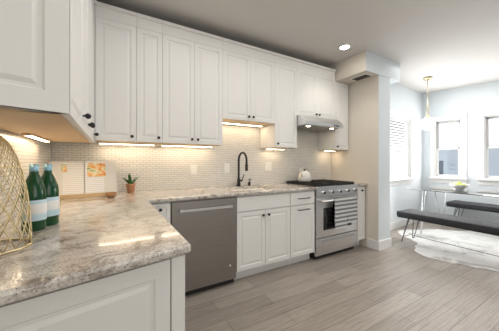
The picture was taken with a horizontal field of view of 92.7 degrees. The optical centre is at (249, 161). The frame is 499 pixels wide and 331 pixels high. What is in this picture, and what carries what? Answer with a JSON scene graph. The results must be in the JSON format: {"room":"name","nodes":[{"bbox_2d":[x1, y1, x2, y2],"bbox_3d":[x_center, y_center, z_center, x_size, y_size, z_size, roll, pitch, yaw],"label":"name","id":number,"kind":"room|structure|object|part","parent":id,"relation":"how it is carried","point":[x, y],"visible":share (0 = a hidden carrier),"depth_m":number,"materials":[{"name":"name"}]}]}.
{"room":"kitchen","nodes":[
{"label":"kitchen","id":0,"kind":"room"},
{"bbox_2d":[0,129,49,223],"bbox_3d":[-0.513,-0.120,-0.213,0.160,2.680,5.670,0,0,-30],"label":"wall","id":1,"kind":"structure","parent":0,"point":[0,129],"depth_m":1.47,"materials":[{"name":"beige paint"}]},
{"bbox_2d":[97,0,498,93],"bbox_3d":[2.971,-1.520,1.823,8.230,0.120,5.670,0,0,-30],"label":"ceiling","id":2,"kind":"structure","parent":0,"point":[455,43],"depth_m":2.58,"materials":[{"name":"white paint"}]},
{"bbox_2d":[338,44,350,49],"bbox_3d":[1.210,-1.457,3.023,0.156,0.004,0.156,0,0,-30],"label":"recessed light","id":3,"kind":"object","parent":2,"relation":"in","point":[346,46],"depth_m":3.02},
{"bbox_2d":[328,51,399,84],"bbox_3d":[1.674,-1.325,3.684,0.832,0.271,0.828,0,0,-30],"label":"ceiling bulkhead","id":4,"kind":"object","parent":2,"relation":"attached to","point":[364,65],"depth_m":3.33,"materials":[{"name":"white paint"}]},
{"bbox_2d":[420,76,435,130],"bbox_3d":[3.083,-1.002,4.118,0.230,0.914,0.230,0,0,-30],"label":"pendant lamp","id":5,"kind":"object","parent":2,"relation":"hanging from","point":[428,123],"visible":1,"depth_m":4.07,"materials":[{"name":"white glass"}]},
{"bbox_3d":[3.083,-0.660,4.118,0.230,0.230,0.230,0,0,-30],"label":"globe","id":6,"kind":"part","parent":5,"relation":"part of"},
{"bbox_2d":[185,221,498,330],"bbox_3d":[2.971,1.280,1.823,8.230,0.120,5.670,0,0,-30],"label":"floor","id":7,"kind":"structure","parent":0,"point":[396,287],"depth_m":2.16,"materials":[{"name":"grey wood"}]},
{"bbox_2d":[0,152,366,330],"bbox_3d":[0.299,0.546,2.183,3.653,1.348,2.025,0,0,-30],"label":"units","id":8,"kind":"object","parent":7,"relation":"on","point":[125,261],"visible":0.96,"depth_m":1.01,"materials":[{"name":"white paint"}]},
{"bbox_2d":[0,135,32,254],"bbox_3d":[-0.896,0.092,0.832,0.207,0.423,0.207,0,0,-30],"label":"wire basket","id":9,"kind":"object","parent":8,"relation":"on","point":[3,140],"visible":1,"depth_m":0.86,"materials":[{"name":"beige wicker"}]},
{"bbox_2d":[20,164,46,231],"bbox_3d":[-0.968,0.157,1.070,0.089,0.294,0.089,0,0,-30],"label":"bottle","id":10,"kind":"object","parent":8,"relation":"on","point":[37,192],"visible":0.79,"depth_m":1.05,"materials":[{"name":"green glass"}]},
{"bbox_2d":[41,164,59,225],"bbox_3d":[-0.982,0.157,1.160,0.089,0.294,0.089,0,0,-30],"label":"bottle","id":11,"kind":"object","parent":8,"relation":"on","point":[52,188],"visible":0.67,"depth_m":1.14,"materials":[{"name":"green glass"}]},
{"bbox_2d":[48,161,116,199],"bbox_3d":[-1.452,0.150,2.091,0.490,0.309,0.185,0,0,-36],"label":"cookbook","id":12,"kind":"object","parent":8,"relation":"on","point":[75,179],"visible":0.75,"depth_m":2.06,"materials":[{"name":"white paper"}]},
{"bbox_2d":[105,192,116,197],"bbox_3d":[-1.189,0.283,2.045,0.092,0.042,0.092,0,0,-30],"label":"bowl","id":13,"kind":"object","parent":8,"relation":"on","point":[108,194],"visible":1,"depth_m":2.02,"materials":[{"name":"brown wood"}]},
{"bbox_2d":[123,174,137,192],"bbox_3d":[-1.172,0.207,2.343,0.172,0.194,0.185,0,0,-30],"label":"potted plant","id":14,"kind":"object","parent":8,"relation":"on","point":[131,185],"visible":0.99,"depth_m":2.33,"materials":[{"name":"green plant"}]},
{"bbox_2d":[0,182,366,305],"bbox_3d":[0.299,0.322,2.183,3.653,0.034,2.025,0,0,-30],"label":"countertop","id":15,"kind":"structure","parent":8,"relation":"on","point":[93,238],"depth_m":0.92,"materials":[{"name":"grey stone"}]},
{"bbox_2d":[170,196,235,295],"bbox_3d":[-0.537,0.781,2.446,0.629,0.878,0.625,0,0,-30],"label":"dishwasher","id":16,"kind":"object","parent":8,"relation":"in","point":[208,223],"depth_m":2.22,"materials":[{"name":"metal"}]},
{"bbox_2d":[233,188,289,279],"bbox_3d":[0.030,0.780,2.794,0.690,0.879,0.626,0,0,-30],"label":"base cabinet","id":17,"kind":"object","parent":8,"relation":"in","point":[262,219],"depth_m":2.54,"materials":[{"name":"white paint"}]},
{"bbox_3d":[0.495,0.780,3.066,0.385,0.879,0.625,0,0,-30],"label":"cabinet drawer","id":18,"kind":"part","parent":8,"relation":"part of","materials":[{"name":"white paint"}]},
{"bbox_2d":[287,179,358,259],"bbox_3d":[1.021,0.749,3.366,0.804,0.943,0.706,0,0,-30],"label":"stove","id":19,"kind":"object","parent":7,"relation":"on","point":[335,201],"visible":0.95,"depth_m":3.07,"materials":[{"name":"silver metal"}]},
{"bbox_2d":[298,166,311,181],"bbox_3d":[0.789,0.170,3.397,0.196,0.212,0.218,0,0,-4],"label":"kettle","id":20,"kind":"object","parent":19,"relation":"on","point":[303,176],"visible":1,"depth_m":3.33,"materials":[{"name":"white ceramic"}]},
{"bbox_2d":[397,229,498,271],"bbox_3d":[3.324,1.216,3.417,1.965,0.006,2.100,0,0,16],"label":"rug","id":21,"kind":"object","parent":7,"relation":"on","point":[482,242],"visible":0.86,"depth_m":3.42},
{"bbox_2d":[397,209,498,256],"bbox_3d":[2.813,0.981,3.074,0.380,0.462,1.570,0,0,-30],"label":"bench","id":22,"kind":"object","parent":21,"relation":"on","point":[482,226],"visible":1,"depth_m":3.15,"materials":[{"name":"black leather"},{"name":"metal"}]},
{"bbox_2d":[406,181,498,233],"bbox_3d":[3.541,0.768,3.673,0.900,0.888,1.670,0,0,-30],"label":"glass dining table","id":23,"kind":"object","parent":21,"relation":"on","point":[457,188],"visible":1,"depth_m":3.91,"materials":[{"name":"clear glass"}]},
{"bbox_2d":[449,181,469,189],"bbox_3d":[3.497,0.392,3.966,0.270,0.135,0.270,0,0,-30],"label":"fruit bowl","id":24,"kind":"object","parent":23,"relation":"on","point":[456,186],"depth_m":3.92,"materials":[{"name":"white ceramic"}]},
{"bbox_2d":[446,200,498,216],"bbox_3d":[4.281,0.981,3.932,0.380,0.462,1.570,0,0,-30],"label":"bench","id":25,"kind":"object","parent":21,"relation":"on","point":[457,204],"visible":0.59,"depth_m":4.21,"materials":[{"name":"grey leather"}]},
{"bbox_2d":[332,75,389,246],"bbox_3d":[1.693,-0.120,3.702,0.282,2.680,0.815,0,0,-30],"label":"wall column","id":26,"kind":"structure","parent":0,"point":[366,159],"depth_m":3.40,"materials":[{"name":"white paint"}]},
{"bbox_2d":[390,83,421,222],"bbox_3d":[2.726,-0.120,4.506,2.610,2.680,0.160,0,0,-35],"label":"wall","id":27,"kind":"structure","parent":0,"point":[403,99],"depth_m":4.75,"materials":[{"name":"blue paint"}]},
{"bbox_2d":[367,218,416,250],"bbox_3d":[2.846,1.155,1.601,7.470,0.130,5.178,0,0,-30],"label":"baseboard","id":28,"kind":"structure","parent":27,"relation":"attached to","point":[386,243],"depth_m":3.39,"materials":[{"name":"white wood"}]},
{"bbox_2d":[390,110,414,185],"bbox_3d":[2.772,-0.253,4.502,1.170,1.355,0.220,0,0,-35],"label":"window","id":29,"kind":"structure","parent":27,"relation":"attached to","point":[401,128],"depth_m":4.58,"materials":[{"name":"white painted slats"},{"name":"glass"}]},
{"bbox_3d":[2.761,-0.270,4.518,0.877,1.070,0.081,0,0,-30],"label":"glass","id":30,"kind":"part","parent":29,"relation":"part of","materials":[{"name":"glass"}]},
{"bbox_2d":[422,81,498,222],"bbox_3d":[5.512,-0.120,3.271,0.160,2.680,5.460,0,0,-43],"label":"wall","id":31,"kind":"structure","parent":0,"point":[471,100],"depth_m":4.59,"materials":[{"name":"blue paint"}]},
{"bbox_2d":[428,114,467,183],"bbox_3d":[4.029,-0.253,4.828,0.220,1.355,0.610,0,0,-43],"label":"window","id":32,"kind":"structure","parent":31,"relation":"attached to","point":[435,177],"depth_m":4.77,"materials":[{"name":"white wood"}]},
{"bbox_2d":[477,110,498,185],"bbox_3d":[4.525,-0.253,4.293,0.220,1.355,0.610,0,0,-43],"label":"window","id":33,"kind":"structure","parent":31,"relation":"attached to","point":[484,178],"depth_m":4.41,"materials":[{"name":"white wood"}]},
{"bbox_3d":[-0.133,-0.120,3.200,3.940,2.680,0.160,0,0,-30],"label":"wall","id":34,"kind":"structure","parent":0,"visible":0},
{"bbox_2d":[0,124,331,223],"bbox_3d":[0.234,-0.168,2.294,3.657,0.944,1.773,0,0,-30],"label":"tile backsplash","id":35,"kind":"structure","parent":34,"relation":"attached to","point":[156,167],"depth_m":2.74,"materials":[{"name":"white tile"}]},
{"bbox_2d":[190,165,196,174],"bbox_3d":[-0.656,0.094,2.786,0.071,0.106,0.008,0,0,-30],"label":"outlet plates","id":36,"kind":"object","parent":35,"relation":"attached to","point":[193,168],"depth_m":2.78,"materials":[{"name":"white plastic"}]},
{"bbox_2d":[224,164,229,172],"bbox_3d":[-0.285,0.082,3.002,0.069,0.102,0.008,0,0,-30],"label":"outlet plates","id":37,"kind":"object","parent":35,"relation":"attached to","point":[226,166],"depth_m":3.00,"materials":[{"name":"white plastic"}]},
{"bbox_2d":[264,162,271,170],"bbox_3d":[0.256,0.063,3.319,0.118,0.113,0.008,0,0,-30],"label":"outlet plates","id":38,"kind":"object","parent":35,"relation":"attached to","point":[267,167],"depth_m":3.32,"materials":[{"name":"white plastic"}]},
{"bbox_2d":[0,0,347,150],"bbox_3d":[0.257,-0.751,2.234,3.628,1.208,1.870,0,0,-30],"label":"upper cabinet","id":39,"kind":"object","parent":34,"relation":"attached to","point":[86,71],"depth_m":2.20,"materials":[{"name":"white paint"}]},
{"bbox_3d":[0.064,-0.312,2.586,3.560,0.331,0.900,0,0,-30],"label":"mounted under-cabinet led strips","id":40,"kind":"part","parent":39,"relation":"part of","materials":[{"name":"white plastic"}]},
{"bbox_2d":[297,115,343,131],"bbox_3d":[0.901,-0.543,3.413,0.732,0.139,0.489,0,0,-30],"label":"range hood","id":41,"kind":"object","parent":39,"relation":"attached to","point":[304,123],"visible":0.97,"depth_m":3.24,"materials":[{"name":"silver metal"}]},
{"label":"outside","id":42,"kind":"structure","parent":0,"visible":0},
{"bbox_2d":[439,118,498,175],"bbox_3d":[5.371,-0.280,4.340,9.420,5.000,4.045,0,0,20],"label":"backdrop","id":43,"kind":"structure","parent":42,"point":[448,132],"depth_m":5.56,"materials":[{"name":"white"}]}
]}

